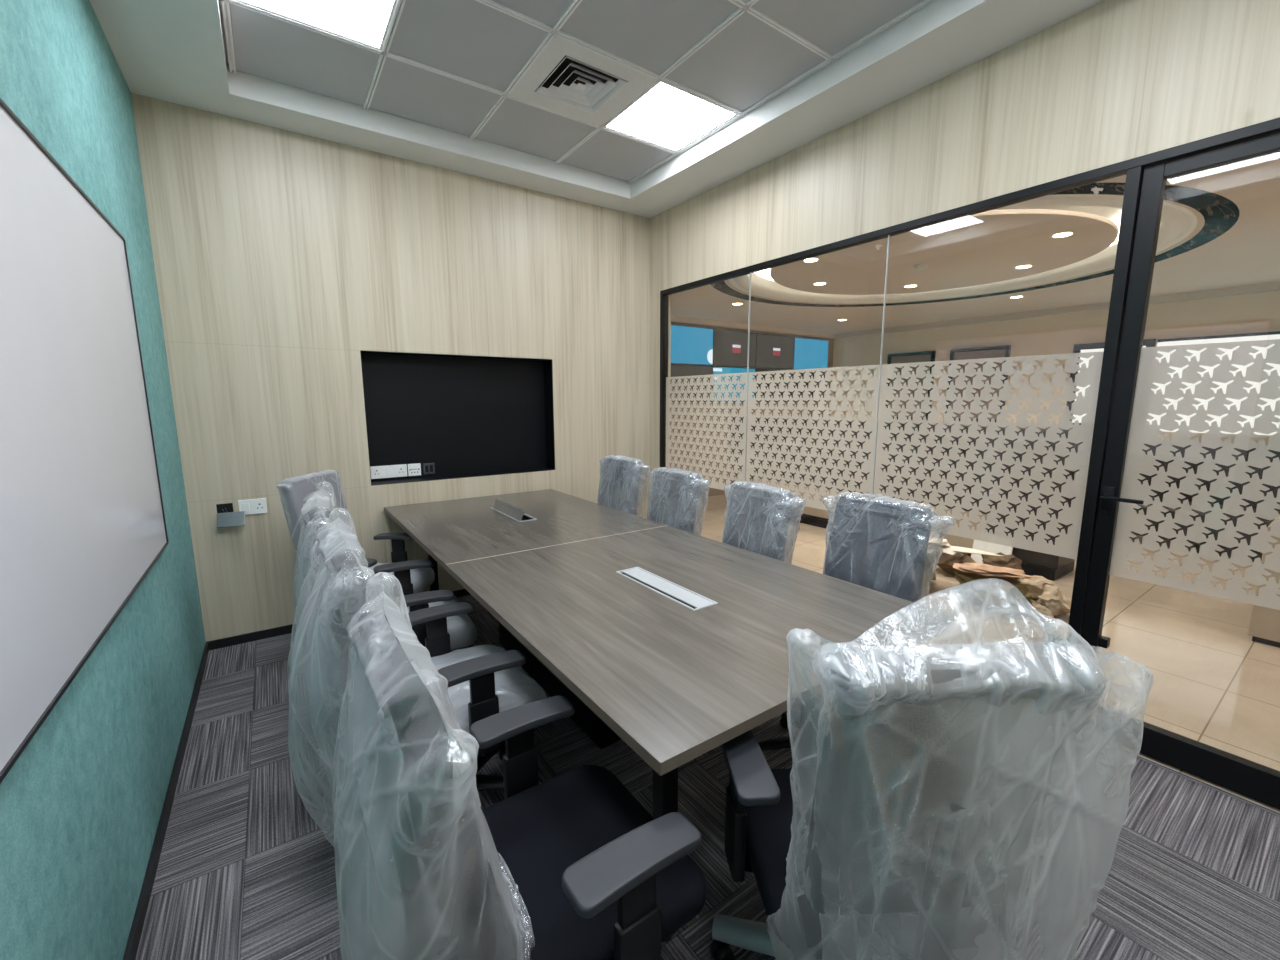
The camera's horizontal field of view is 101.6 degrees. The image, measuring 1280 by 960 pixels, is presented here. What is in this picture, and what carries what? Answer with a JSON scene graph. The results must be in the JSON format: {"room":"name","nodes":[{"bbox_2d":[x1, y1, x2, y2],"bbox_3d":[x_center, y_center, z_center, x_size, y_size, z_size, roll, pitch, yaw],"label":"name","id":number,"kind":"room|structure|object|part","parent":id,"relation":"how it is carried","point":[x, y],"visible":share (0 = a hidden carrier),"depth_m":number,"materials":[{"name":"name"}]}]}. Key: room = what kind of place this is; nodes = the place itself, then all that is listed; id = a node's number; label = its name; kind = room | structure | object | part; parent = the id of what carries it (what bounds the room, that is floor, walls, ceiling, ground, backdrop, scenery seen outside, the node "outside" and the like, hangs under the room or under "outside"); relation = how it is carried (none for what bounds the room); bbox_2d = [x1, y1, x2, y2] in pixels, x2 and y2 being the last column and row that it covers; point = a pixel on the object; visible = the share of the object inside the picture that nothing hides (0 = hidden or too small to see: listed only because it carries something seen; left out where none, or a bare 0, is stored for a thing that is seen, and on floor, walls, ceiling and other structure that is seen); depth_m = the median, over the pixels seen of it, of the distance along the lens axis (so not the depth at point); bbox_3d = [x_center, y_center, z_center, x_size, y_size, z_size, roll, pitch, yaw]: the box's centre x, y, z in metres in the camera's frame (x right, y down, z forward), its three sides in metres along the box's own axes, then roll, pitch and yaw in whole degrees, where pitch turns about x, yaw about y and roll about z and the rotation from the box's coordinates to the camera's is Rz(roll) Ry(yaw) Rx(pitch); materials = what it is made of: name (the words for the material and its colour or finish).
{"room":"conference room","nodes":[
{"label":"conference room","id":0,"kind":"room"},
{"bbox_2d":[0,0,205,959],"bbox_3d":[-1.153,-0.264,0.749,0.120,3.397,5.142,-6,11,-35],"label":"wall","id":1,"kind":"structure","parent":0,"point":[81,806],"depth_m":1.52,"materials":[{"name":"teal paint"}]},
{"bbox_2d":[0,98,168,783],"bbox_3d":[-1.380,-0.196,1.208,0.019,1.265,2.430,-6,11,-35],"label":"whiteboard","id":2,"kind":"object","parent":1,"relation":"attached to","point":[83,522],"visible":1,"depth_m":1.27,"materials":[{"name":"ceramic"}]},
{"bbox_2d":[123,641,208,959],"bbox_3d":[-1.130,1.295,1.076,0.012,0.055,5.022,-6,11,-35],"label":"baseboard","id":3,"kind":"structure","parent":1,"relation":"attached to","point":[135,934],"depth_m":1.75,"materials":[{"name":"black"}]},
{"bbox_2d":[131,93,649,641],"bbox_3d":[-1.305,-0.743,3.870,3.504,3.397,0.200,-6,11,-35],"label":"wall","id":4,"kind":"structure","parent":0,"point":[280,256],"depth_m":3.29,"materials":[{"name":"beige wood"}]},
{"bbox_2d":[216,503,244,527],"bbox_3d":[-2.401,0.205,3.062,0.136,0.128,0.083,-5,10,-27],"label":"box","id":5,"kind":"object","parent":4,"relation":"attached to","point":[226,517],"visible":1,"depth_m":3.06,"materials":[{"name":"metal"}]},
{"bbox_3d":[-2.391,0.231,3.051,0.132,0.080,0.048,-5,10,-27],"label":"loose plate","id":6,"kind":"part","parent":5,"relation":"part of","materials":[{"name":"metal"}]},
{"bbox_2d":[238,498,266,514],"bbox_3d":[-2.333,0.161,3.145,0.135,0.091,0.012,-6,11,-35],"label":"wall socket","id":7,"kind":"object","parent":4,"relation":"attached to","point":[251,506],"visible":0.84,"depth_m":3.15,"materials":[{"name":"white plastic"}]},
{"bbox_2d":[242,503,249,511],"bbox_3d":[-2.358,0.165,3.123,0.034,0.054,0.004,-6,11,-35],"label":"rocker switch","id":8,"kind":"object","parent":7,"relation":"attached to","point":[245,506],"depth_m":3.12,"materials":[{"name":"white plastic"}]},
{"bbox_2d":[208,589,470,649],"bbox_3d":[-1.235,0.842,4.030,3.252,0.055,0.012,-6,11,-35],"label":"baseboard","id":9,"kind":"structure","parent":4,"relation":"attached to","point":[277,631],"depth_m":3.24,"materials":[{"name":"black"}]},
{"bbox_2d":[370,464,406,478],"bbox_3d":[-1.780,-0.061,3.702,0.234,0.088,0.012,-6,11,-35],"label":"wall socket","id":10,"kind":"object","parent":4,"relation":"attached to","point":[388,471],"visible":1,"depth_m":3.69,"materials":[{"name":"white plastic"}]},
{"bbox_2d":[386,468,391,475],"bbox_3d":[-1.777,-0.059,3.700,0.034,0.054,0.004,-6,11,-35],"label":"rocker switch","id":11,"kind":"object","parent":10,"relation":"attached to","point":[388,470],"depth_m":3.70,"materials":[{"name":"white plastic"}]},
{"bbox_2d":[408,463,420,475],"bbox_3d":[-1.642,-0.075,3.800,0.087,0.088,0.010,-6,11,-35],"label":"socket","id":12,"kind":"object","parent":4,"relation":"attached to","point":[413,469],"visible":1,"depth_m":3.80,"materials":[{"name":"white plastic"}]},
{"bbox_2d":[423,463,434,473],"bbox_3d":[-1.560,-0.084,3.858,0.080,0.080,0.008,-6,11,-35],"label":"socket","id":13,"kind":"object","parent":4,"relation":"attached to","point":[428,468],"visible":1,"depth_m":3.86,"materials":[{"name":"black plastic"}]},
{"bbox_2d":[360,350,554,485],"bbox_3d":[-1.304,-0.471,3.902,1.360,0.887,0.177,-6,11,-35],"label":"wall niche","id":14,"kind":"object","parent":4,"relation":"attached to","point":[466,416],"depth_m":3.93,"materials":[{"name":"black laminate"}]},
{"bbox_2d":[90,0,1104,217],"bbox_3d":[0.194,-1.903,1.531,3.464,0.200,5.222,-6,11,-35],"label":"ceiling","id":15,"kind":"structure","parent":0,"point":[793,73],"depth_m":2.58,"materials":[{"name":"white paint"}]},
{"bbox_2d":[235,0,397,50],"bbox_3d":[-1.308,-2.006,2.101,0.589,0.023,0.589,-6,11,-35],"label":"recessed light","id":16,"kind":"object","parent":15,"relation":"in","point":[365,22],"visible":1,"depth_m":2.27,"materials":[{"name":"white plastic"}]},
{"bbox_2d":[509,35,654,125],"bbox_3d":[-0.317,-2.114,2.786,0.593,0.037,0.593,-6,11,-35],"label":"ceiling vent","id":17,"kind":"object","parent":15,"relation":"in","point":[569,78],"visible":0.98,"depth_m":2.78,"materials":[{"name":"metal"}]},
{"bbox_2d":[604,81,737,151],"bbox_3d":[0.177,-2.167,3.132,0.589,0.023,0.589,-6,11,-35],"label":"recessed light","id":18,"kind":"object","parent":15,"relation":"in","point":[669,117],"visible":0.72,"depth_m":3.11,"materials":[{"name":"white plastic"}]},
{"bbox_2d":[136,494,1279,959],"bbox_3d":[2.473,0.979,3.533,8.754,0.080,9.030,-6,11,-35],"label":"floor","id":19,"kind":"structure","parent":0,"point":[245,871],"depth_m":1.91,"materials":[{"name":"carpet"}]},
{"bbox_2d":[276,470,434,684],"bbox_3d":[-1.541,0.496,2.916,0.622,1.078,0.596,0,9,2],"label":"office chair","id":20,"kind":"object","parent":19,"relation":"on","point":[294,489],"visible":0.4,"depth_m":2.84,"materials":[{"name":"clear plastic"}]},
{"bbox_3d":[-1.772,0.233,2.883,0.130,0.510,0.416,0,9,2],"label":"backrest","id":21,"kind":"part","parent":20,"relation":"part of","materials":[{"name":"clear plastic"}]},
{"bbox_3d":[-1.483,0.590,2.928,0.504,0.124,0.516,0,9,2],"label":"seat","id":22,"kind":"part","parent":20,"relation":"part of","materials":[{"name":"plastic"}]},
{"bbox_3d":[-1.470,0.496,3.123,0.090,0.265,0.154,0,9,2],"label":"armrest","id":23,"kind":"part","parent":20,"relation":"part of","materials":[{"name":"black plastic"}]},
{"bbox_2d":[293,481,476,740],"bbox_3d":[-1.115,0.570,2.326,0.699,1.110,0.610,-7,11,-36],"label":"office chair","id":24,"kind":"object","parent":19,"relation":"on","point":[462,630],"visible":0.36,"depth_m":2.15,"materials":[{"name":"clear plastic"}]},
{"bbox_3d":[-1.296,0.338,2.189,0.130,0.510,0.416,-5,10,-31],"label":"backrest","id":25,"kind":"part","parent":24,"relation":"part of","materials":[{"name":"clear plastic"}]},
{"bbox_3d":[-1.150,0.582,2.560,0.090,0.265,0.154,-5,10,-31],"label":"armrest","id":26,"kind":"part","parent":24,"relation":"part of","materials":[{"name":"black plastic"}]},
{"bbox_3d":[-1.049,0.672,2.391,0.504,0.122,0.516,-5,10,-31],"label":"seat","id":27,"kind":"part","parent":24,"relation":"part of","materials":[{"name":"plastic"}]},
{"bbox_3d":[-0.936,0.635,2.209,0.090,0.265,0.154,-5,10,-31],"label":"armrest","id":28,"kind":"part","parent":24,"relation":"part of","materials":[{"name":"black plastic"}]},
{"bbox_2d":[288,508,546,865],"bbox_3d":[-0.736,0.658,1.743,0.744,1.110,0.654,-6,11,-35],"label":"office chair","id":29,"kind":"object","parent":19,"relation":"on","point":[484,681],"visible":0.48,"depth_m":1.59,"materials":[{"name":"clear plastic"}]},
{"bbox_3d":[-0.878,0.425,1.616,0.130,0.510,0.416,-6,11,-35],"label":"backrest","id":30,"kind":"part","parent":29,"relation":"part of","materials":[{"name":"clear plastic"}]},
{"bbox_3d":[-0.755,0.668,1.996,0.090,0.265,0.154,-6,11,-35],"label":"armrest","id":31,"kind":"part","parent":29,"relation":"part of","materials":[{"name":"black plastic"}]},
{"bbox_3d":[-0.642,0.755,1.834,0.504,0.125,0.516,-6,11,-35],"label":"seat","id":32,"kind":"part","parent":29,"relation":"part of","materials":[{"name":"plastic"}]},
{"bbox_3d":[-0.517,0.719,1.662,0.090,0.265,0.154,-6,11,-35],"label":"armrest","id":33,"kind":"part","parent":29,"relation":"part of","materials":[{"name":"black plastic"}]},
{"bbox_2d":[332,572,706,959],"bbox_3d":[-0.229,0.757,1.093,0.695,1.110,0.609,-8,11,-40],"label":"office chair","id":34,"kind":"object","parent":19,"relation":"on","point":[569,865],"visible":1,"depth_m":0.93,"materials":[{"name":"blue fabric"}]},
{"bbox_3d":[-0.401,0.527,0.945,0.130,0.510,0.416,-6,11,-35],"label":"backrest","id":35,"kind":"part","parent":34,"relation":"part of","materials":[{"name":"clear plastic"}]},
{"bbox_3d":[-0.278,0.770,1.325,0.090,0.265,0.154,-6,11,-35],"label":"armrest","id":36,"kind":"part","parent":34,"relation":"part of","materials":[{"name":"black plastic"}]},
{"bbox_3d":[-0.164,0.866,1.165,0.480,0.077,0.490,-6,11,-35],"label":"seat","id":37,"kind":"part","parent":34,"relation":"part of","materials":[{"name":"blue fabric"}]},
{"bbox_3d":[-0.040,0.820,0.990,0.090,0.265,0.154,-6,11,-35],"label":"armrest","id":38,"kind":"part","parent":34,"relation":"part of","materials":[{"name":"black plastic"}]},
{"bbox_2d":[597,455,649,515],"bbox_3d":[-0.310,0.386,3.607,0.635,1.081,0.597,-7,11,-38],"label":"office chair","id":39,"kind":"object","parent":19,"relation":"on","point":[619,488],"visible":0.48,"depth_m":3.64,"materials":[{"name":"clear plastic"}]},
{"bbox_2d":[384,489,955,941],"bbox_3d":[-0.341,0.662,2.707,1.247,0.809,3.105,-6,11,-35],"label":"conference table","id":40,"kind":"object","parent":19,"relation":"on","point":[667,642],"visible":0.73,"depth_m":1.77,"materials":[{"name":"laminate"}]},
{"bbox_3d":[-1.336,0.600,3.370,0.050,0.710,0.050,-6,11,-35],"label":"leg","id":41,"kind":"part","parent":40,"relation":"part of","materials":[{"name":"black metal"}]},
{"bbox_3d":[0.067,0.900,1.396,0.050,0.710,0.050,-6,11,-35],"label":"leg","id":42,"kind":"part","parent":40,"relation":"part of","materials":[{"name":"black metal"}]},
{"bbox_3d":[0.569,0.845,1.745,0.050,0.710,0.050,-6,11,-35],"label":"leg","id":43,"kind":"part","parent":40,"relation":"part of","materials":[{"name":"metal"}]},
{"bbox_2d":[647,467,710,533],"bbox_3d":[0.032,0.472,3.130,0.637,1.054,0.597,-6,11,-35],"label":"office chair","id":44,"kind":"object","parent":19,"relation":"on","point":[674,497],"visible":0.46,"depth_m":3.16,"materials":[{"name":"black plastic"}]},
{"bbox_2d":[722,481,805,562],"bbox_3d":[0.410,0.556,2.596,0.635,1.048,0.597,-5,10,-31],"label":"office chair","id":45,"kind":"object","parent":19,"relation":"on","point":[758,518],"visible":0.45,"depth_m":2.61,"materials":[{"name":"black plastic"}]},
{"bbox_2d":[757,492,955,761],"bbox_3d":[0.784,0.619,2.061,0.628,1.084,0.597,-6,11,-35],"label":"office chair","id":46,"kind":"object","parent":19,"relation":"on","point":[876,544],"visible":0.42,"depth_m":2.09,"materials":[{"name":"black plastic"}]},
{"bbox_3d":[0.729,0.730,2.039,0.480,0.077,0.490,-6,11,-35],"label":"seat","id":47,"kind":"part","parent":46,"relation":"part of","materials":[{"name":"plastic"}]},
{"bbox_3d":[0.964,0.340,2.146,0.130,0.510,0.416,-6,11,-35],"label":"backrest","id":48,"kind":"part","parent":46,"relation":"part of","materials":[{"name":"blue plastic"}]},
{"bbox_3d":[0.842,0.685,1.857,0.090,0.265,0.154,-6,11,-35],"label":"armrest","id":49,"kind":"part","parent":46,"relation":"part of","materials":[{"name":"plastic"}]},
{"bbox_2d":[727,417,1082,580],"bbox_3d":[2.507,-0.036,5.827,0.530,1.230,3.850,-6,11,-35],"label":"reception desk","id":50,"kind":"object","parent":19,"relation":"on","point":[1051,567],"depth_m":4.86,"materials":[{"name":"laminate"}]},
{"bbox_3d":[2.315,0.311,5.774,0.006,0.340,2.700,-6,11,-35],"label":"kick panel","id":51,"kind":"part","parent":50,"relation":"part of","materials":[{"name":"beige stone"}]},
{"bbox_2d":[727,417,1072,434],"bbox_3d":[2.506,-0.625,5.736,0.530,0.040,3.850,-6,11,-35],"label":"countertop","id":52,"kind":"structure","parent":50,"relation":"on","point":[1022,430],"depth_m":4.98,"materials":[{"name":"laminate"}]},
{"bbox_2d":[709,586,1152,959],"bbox_3d":[0.508,0.719,1.144,0.620,1.160,0.729,-1,9,-4],"label":"office chair","id":53,"kind":"object","parent":19,"relation":"on","point":[914,830],"visible":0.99,"depth_m":0.88,"materials":[{"name":"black plastic"}]},
{"bbox_3d":[0.284,0.785,1.213,0.154,0.265,0.090,-1,9,-4],"label":"armrest","id":54,"kind":"part","parent":53,"relation":"part of","materials":[{"name":"black plastic"}]},
{"bbox_3d":[0.491,0.854,1.231,0.490,0.077,0.480,-1,9,-4],"label":"seat","id":55,"kind":"part","parent":53,"relation":"part of","materials":[{"name":"clear plastic"}]},
{"bbox_3d":[0.511,0.533,0.892,0.416,0.510,0.130,-1,9,-4],"label":"backrest","id":56,"kind":"part","parent":53,"relation":"part of","materials":[{"name":"clear plastic"}]},
{"bbox_2d":[922,552,942,590],"bbox_3d":[2.105,0.697,4.196,0.508,0.276,0.480,7,11,37],"label":"sack","id":57,"kind":"object","parent":19,"relation":"on","point":[929,571],"visible":0.23,"depth_m":4.04,"materials":[{"name":"clear plastic"}]},
{"bbox_2d":[927,536,1000,555],"bbox_3d":[2.284,0.488,4.122,0.915,0.162,0.379,3,9,19],"label":"sheet","id":58,"kind":"object","parent":57,"relation":"on","point":[933,542],"visible":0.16,"depth_m":3.98,"materials":[{"name":"white paper"}]},
{"bbox_2d":[927,522,941,552],"bbox_3d":[2.788,0.556,4.985,0.082,0.316,0.120,-6,11,-35],"label":"leaning board","id":59,"kind":"object","parent":19,"relation":"on","point":[932,533],"visible":0.14,"depth_m":4.97,"materials":[{"name":"white paint"}]},
{"bbox_2d":[932,550,975,574],"bbox_3d":[2.653,0.674,4.424,0.285,0.251,0.369,-6,11,-35],"label":"rock","id":60,"kind":"object","parent":19,"relation":"on","point":[946,562],"visible":0.45,"depth_m":4.35,"materials":[{"name":"brown stone"}]},
{"bbox_2d":[971,540,1012,562],"bbox_3d":[3.079,0.628,4.572,0.078,0.297,0.300,-6,11,-35],"label":"leaning board","id":61,"kind":"object","parent":19,"relation":"on","point":[984,546],"visible":0.21,"depth_m":4.59,"materials":[{"name":"white paint"}]},
{"bbox_2d":[951,571,1034,616],"bbox_3d":[2.554,0.787,3.772,0.426,0.226,0.478,-4,10,-23],"label":"rock","id":62,"kind":"object","parent":19,"relation":"on","point":[999,593],"visible":0.85,"depth_m":3.63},
{"bbox_2d":[953,563,1038,579],"bbox_3d":[2.518,0.647,3.704,0.260,0.068,0.541,-8,11,-40],"label":"board","id":63,"kind":"object","parent":62,"relation":"on","point":[986,570],"visible":1,"depth_m":3.67,"materials":[{"name":"wood"}]},
{"bbox_2d":[981,552,1021,569],"bbox_3d":[2.929,0.709,4.252,0.283,0.234,0.233,2,9,15],"label":"rock","id":64,"kind":"object","parent":19,"relation":"on","point":[1009,561],"visible":0.59,"depth_m":4.18,"materials":[{"name":"brown stone"}]},
{"bbox_2d":[1020,575,1053,598],"bbox_3d":[2.931,0.798,3.893,0.309,0.165,0.222,-4,10,-25],"label":"chunk","id":65,"kind":"object","parent":19,"relation":"on","point":[1036,586],"visible":0.54,"depth_m":3.81,"materials":[{"name":"beige stone"}]},
{"bbox_2d":[1030,634,1050,648],"bbox_3d":[2.380,0.964,3.093,0.127,0.082,0.094,-1,9,-6],"label":"chip","id":66,"kind":"object","parent":19,"relation":"on","point":[1035,638],"visible":0.84,"depth_m":3.08,"materials":[{"name":"beige stone"}]},
{"bbox_2d":[1029,604,1053,621],"bbox_3d":[2.686,0.888,3.481,0.119,0.112,0.142,-3,9,-15],"label":"chunk","id":67,"kind":"object","parent":19,"relation":"on","point":[1046,612],"visible":0.85,"depth_m":3.46,"materials":[{"name":"beige stone"}]},
{"bbox_2d":[1043,633,1061,645],"bbox_3d":[2.492,0.961,3.154,0.087,0.069,0.075,3,9,22],"label":"rock","id":68,"kind":"object","parent":19,"relation":"on","point":[1055,638],"visible":0.46,"depth_m":3.14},
{"bbox_2d":[1037,585,1070,614],"bbox_3d":[2.855,0.825,3.592,0.232,0.204,0.227,-7,11,-36],"label":"chunk","id":69,"kind":"object","parent":19,"relation":"on","point":[1052,598],"visible":0.93,"depth_m":3.52,"materials":[{"name":"beige stone"}]},
{"bbox_2d":[1131,442,1279,553],"bbox_3d":[5.856,0.210,4.863,0.770,1.020,2.300,-6,11,-35],"label":"reception desk","id":70,"kind":"object","parent":19,"relation":"on","point":[1245,453],"visible":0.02,"depth_m":5.14,"materials":[{"name":"laminate"}]},
{"bbox_3d":[5.851,0.475,4.851,0.700,0.340,2.100,-6,11,-35],"label":"seat","id":71,"kind":"part","parent":70,"relation":"part of","materials":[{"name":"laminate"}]},
{"bbox_3d":[6.103,0.018,4.961,0.220,0.670,2.100,-6,11,-35],"label":"backrest","id":72,"kind":"part","parent":70,"relation":"part of","materials":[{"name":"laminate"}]},
{"bbox_2d":[1248,514,1279,647],"bbox_3d":[4.468,0.667,2.895,0.920,0.720,1.280,-6,11,-35],"label":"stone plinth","id":73,"kind":"object","parent":19,"relation":"on","point":[1264,626],"visible":0.59,"depth_m":3.13,"materials":[{"name":"stone"}]},
{"bbox_2d":[670,322,833,497],"bbox_3d":[1.222,-1.266,7.959,5.370,3.180,0.120,-6,11,-35],"label":"wall","id":74,"kind":"structure","parent":0,"point":[703,490],"depth_m":7.97,"materials":[{"name":"blue paint"}]},
{"bbox_2d":[670,365,712,401],"bbox_3d":[0.676,-1.371,7.447,0.924,0.517,0.051,-6,11,-35],"label":"screen","id":75,"kind":"object","parent":74,"relation":"attached to","point":[676,370],"visible":0.32,"depth_m":7.44,"materials":[{"name":"black plastic"}]},
{"bbox_2d":[671,324,712,365],"bbox_3d":[0.675,-1.897,7.365,0.924,0.522,0.054,-6,11,-35],"label":"screen","id":76,"kind":"object","parent":74,"relation":"attached to","point":[690,345],"visible":0.73,"depth_m":7.37,"materials":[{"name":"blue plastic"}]},
{"bbox_2d":[712,366,754,401],"bbox_3d":[1.426,-1.453,7.966,0.898,0.517,0.054,-6,11,-35],"label":"screen","id":77,"kind":"object","parent":74,"relation":"attached to","point":[716,370],"visible":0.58,"depth_m":7.88,"materials":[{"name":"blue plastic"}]},
{"bbox_2d":[712,329,755,367],"bbox_3d":[1.426,-1.979,7.886,0.895,0.522,0.054,-6,11,-35],"label":"screen","id":78,"kind":"object","parent":74,"relation":"attached to","point":[730,348],"visible":1,"depth_m":7.84,"materials":[{"name":"black plastic"}]},
{"bbox_2d":[755,368,792,401],"bbox_3d":[2.166,-1.533,8.482,0.897,0.517,0.051,-6,11,-35],"label":"screen","id":79,"kind":"object","parent":74,"relation":"attached to","point":[756,369],"visible":0.24,"depth_m":8.42,"materials":[{"name":"black plastic"}]},
{"bbox_2d":[755,333,793,368],"bbox_3d":[2.166,-2.060,8.400,0.897,0.522,0.054,-6,11,-35],"label":"screen","id":80,"kind":"object","parent":74,"relation":"attached to","point":[772,351],"visible":1,"depth_m":8.36,"materials":[{"name":"black plastic"}]},
{"bbox_2d":[792,371,826,401],"bbox_3d":[2.913,-1.615,9.000,0.912,0.517,0.051,-6,11,-35],"label":"screen","id":81,"kind":"object","parent":74,"relation":"attached to","point":[812,373],"visible":0.29,"depth_m":8.96,"materials":[{"name":"black plastic"}]},
{"bbox_2d":[791,337,828,370],"bbox_3d":[2.911,-2.141,8.919,0.912,0.522,0.051,-6,11,-35],"label":"screen","id":82,"kind":"object","parent":74,"relation":"attached to","point":[808,353],"visible":0.82,"depth_m":8.87,"materials":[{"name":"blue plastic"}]},
{"bbox_2d":[650,0,1279,498],"bbox_3d":[1.616,-0.565,2.671,0.120,3.397,5.142,-6,11,-35],"label":"wall","id":83,"kind":"structure","parent":0,"point":[1110,82],"depth_m":2.37,"materials":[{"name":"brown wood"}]},
{"bbox_2d":[660,117,1279,662],"bbox_3d":[1.368,-0.193,3.034,0.060,2.392,4.062,-6,11,-35],"label":"glass partition","id":84,"kind":"structure","parent":83,"relation":"in","point":[1100,374],"depth_m":2.70,"materials":[{"name":"clear glass"}]},
{"bbox_2d":[1091,186,1103,194],"bbox_3d":[1.871,-1.185,2.137,0.002,0.033,0.041,-6,11,-35],"label":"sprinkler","id":85,"kind":"object","parent":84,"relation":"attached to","point":[1095,190],"visible":1,"depth_m":2.14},
{"bbox_2d":[1072,132,1279,808],"bbox_3d":[2.224,0.007,1.808,0.108,2.340,0.957,-6,10,-35],"label":"door","id":86,"kind":"structure","parent":84,"relation":"attached to","point":[1138,367],"depth_m":2.02,"materials":[{"name":"glass"}]},
{"bbox_3d":[1.970,0.086,2.135,0.052,0.100,0.138,-6,10,-35],"label":"handle","id":87,"kind":"part","parent":86,"relation":"part of","materials":[{"name":"black metal"}]},
{"bbox_2d":[671,282,1279,338],"bbox_3d":[3.851,-1.747,4.099,5.370,0.070,9.030,-6,11,-35],"label":"trim","id":88,"kind":"structure","parent":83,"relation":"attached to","point":[1267,287],"depth_m":7.11,"materials":[{"name":"paint"}]},
{"bbox_2d":[671,153,1279,333],"bbox_3d":[3.846,-1.995,4.057,5.382,0.468,9.030,-6,11,-35],"label":"ceiling","id":89,"kind":"structure","parent":0,"point":[1219,228],"depth_m":4.49,"materials":[{"name":"paint"}]},
{"bbox_2d":[802,258,819,262],"bbox_3d":[1.428,-1.837,4.362,0.140,0.004,0.140,-6,11,-35],"label":"recessed light","id":90,"kind":"object","parent":89,"relation":"in","point":[808,260],"visible":0.96,"depth_m":4.37,"materials":[{"name":"white paint"}]},
{"bbox_2d":[813,282,826,285],"bbox_3d":[1.811,-1.975,5.259,0.140,0.004,0.140,-6,11,-35],"label":"recessed light","id":91,"kind":"object","parent":89,"relation":"in","point":[819,283],"visible":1,"depth_m":5.24,"materials":[{"name":"white paint"}]},
{"bbox_2d":[903,285,917,287],"bbox_3d":[2.789,-1.996,5.379,0.140,0.004,0.140,-6,11,-35],"label":"recessed light","id":92,"kind":"object","parent":89,"relation":"in","point":[907,286],"visible":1,"depth_m":5.38,"materials":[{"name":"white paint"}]},
{"bbox_2d":[913,263,928,270],"bbox_3d":[2.433,-1.841,4.516,0.120,0.045,0.120,-6,11,-35],"label":"smoke detector","id":93,"kind":"object","parent":89,"relation":"attached to","point":[920,266],"visible":1,"depth_m":4.48,"materials":[{"name":"plastic"}]},
{"bbox_2d":[923,226,945,232],"bbox_3d":[2.022,-1.719,3.586,0.140,0.004,0.140,-6,11,-35],"label":"recessed light","id":94,"kind":"object","parent":89,"relation":"in","point":[937,228],"visible":1,"depth_m":3.58,"materials":[{"name":"white paint"}]},
{"bbox_2d":[1014,265,1032,268],"bbox_3d":[3.383,-1.878,4.602,0.140,0.004,0.140,-6,11,-35],"label":"recessed light","id":95,"kind":"object","parent":89,"relation":"in","point":[1022,266],"visible":1,"depth_m":4.61,"materials":[{"name":"white paint"}]},
{"bbox_2d":[1050,232,1074,237],"bbox_3d":[3.000,-1.739,3.706,0.140,0.004,0.140,-6,11,-35],"label":"recessed light","id":96,"kind":"object","parent":89,"relation":"in","point":[1063,234],"visible":1,"depth_m":3.70,"materials":[{"name":"white paint"}]},
{"bbox_2d":[830,290,1279,444],"bbox_3d":[6.065,-0.956,5.867,0.120,3.180,9.150,-6,11,-35],"label":"wall","id":97,"kind":"structure","parent":0,"point":[1254,312],"depth_m":6.73,"materials":[{"name":"beige paint"}]},
{"bbox_2d":[885,351,935,419],"bbox_3d":[4.246,-1.475,8.254,0.050,1.050,0.730,-6,11,-35],"label":"wall panel","id":98,"kind":"object","parent":97,"relation":"attached to","point":[927,356],"visible":0.46,"depth_m":8.20,"materials":[{"name":"black metal"}]},
{"bbox_2d":[945,345,1010,422],"bbox_3d":[4.807,-1.355,7.465,0.050,1.050,0.760,-6,11,-35],"label":"wall panel","id":99,"kind":"object","parent":97,"relation":"attached to","point":[993,351],"visible":0.44,"depth_m":7.42,"materials":[{"name":"black metal"}]},
{"bbox_2d":[1066,339,1155,424],"bbox_3d":[5.641,-1.133,6.300,0.050,1.040,0.740,-6,11,-35],"label":"wall panel","id":100,"kind":"object","parent":97,"relation":"attached to","point":[1089,347],"visible":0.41,"depth_m":6.45,"materials":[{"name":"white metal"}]},
{"bbox_2d":[1147,331,1279,434],"bbox_3d":[6.529,-0.939,5.056,0.045,1.030,2.300,-6,11,-35],"label":"wall panel","id":101,"kind":"object","parent":97,"relation":"attached to","point":[1275,334],"visible":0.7,"depth_m":5.55,"materials":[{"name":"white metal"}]},
{"bbox_3d":[6.528,-1.433,4.980,0.045,0.030,2.300,-6,11,-35],"label":"rail","id":102,"kind":"part","parent":101,"relation":"part of","materials":[{"name":"white metal"}]}
]}

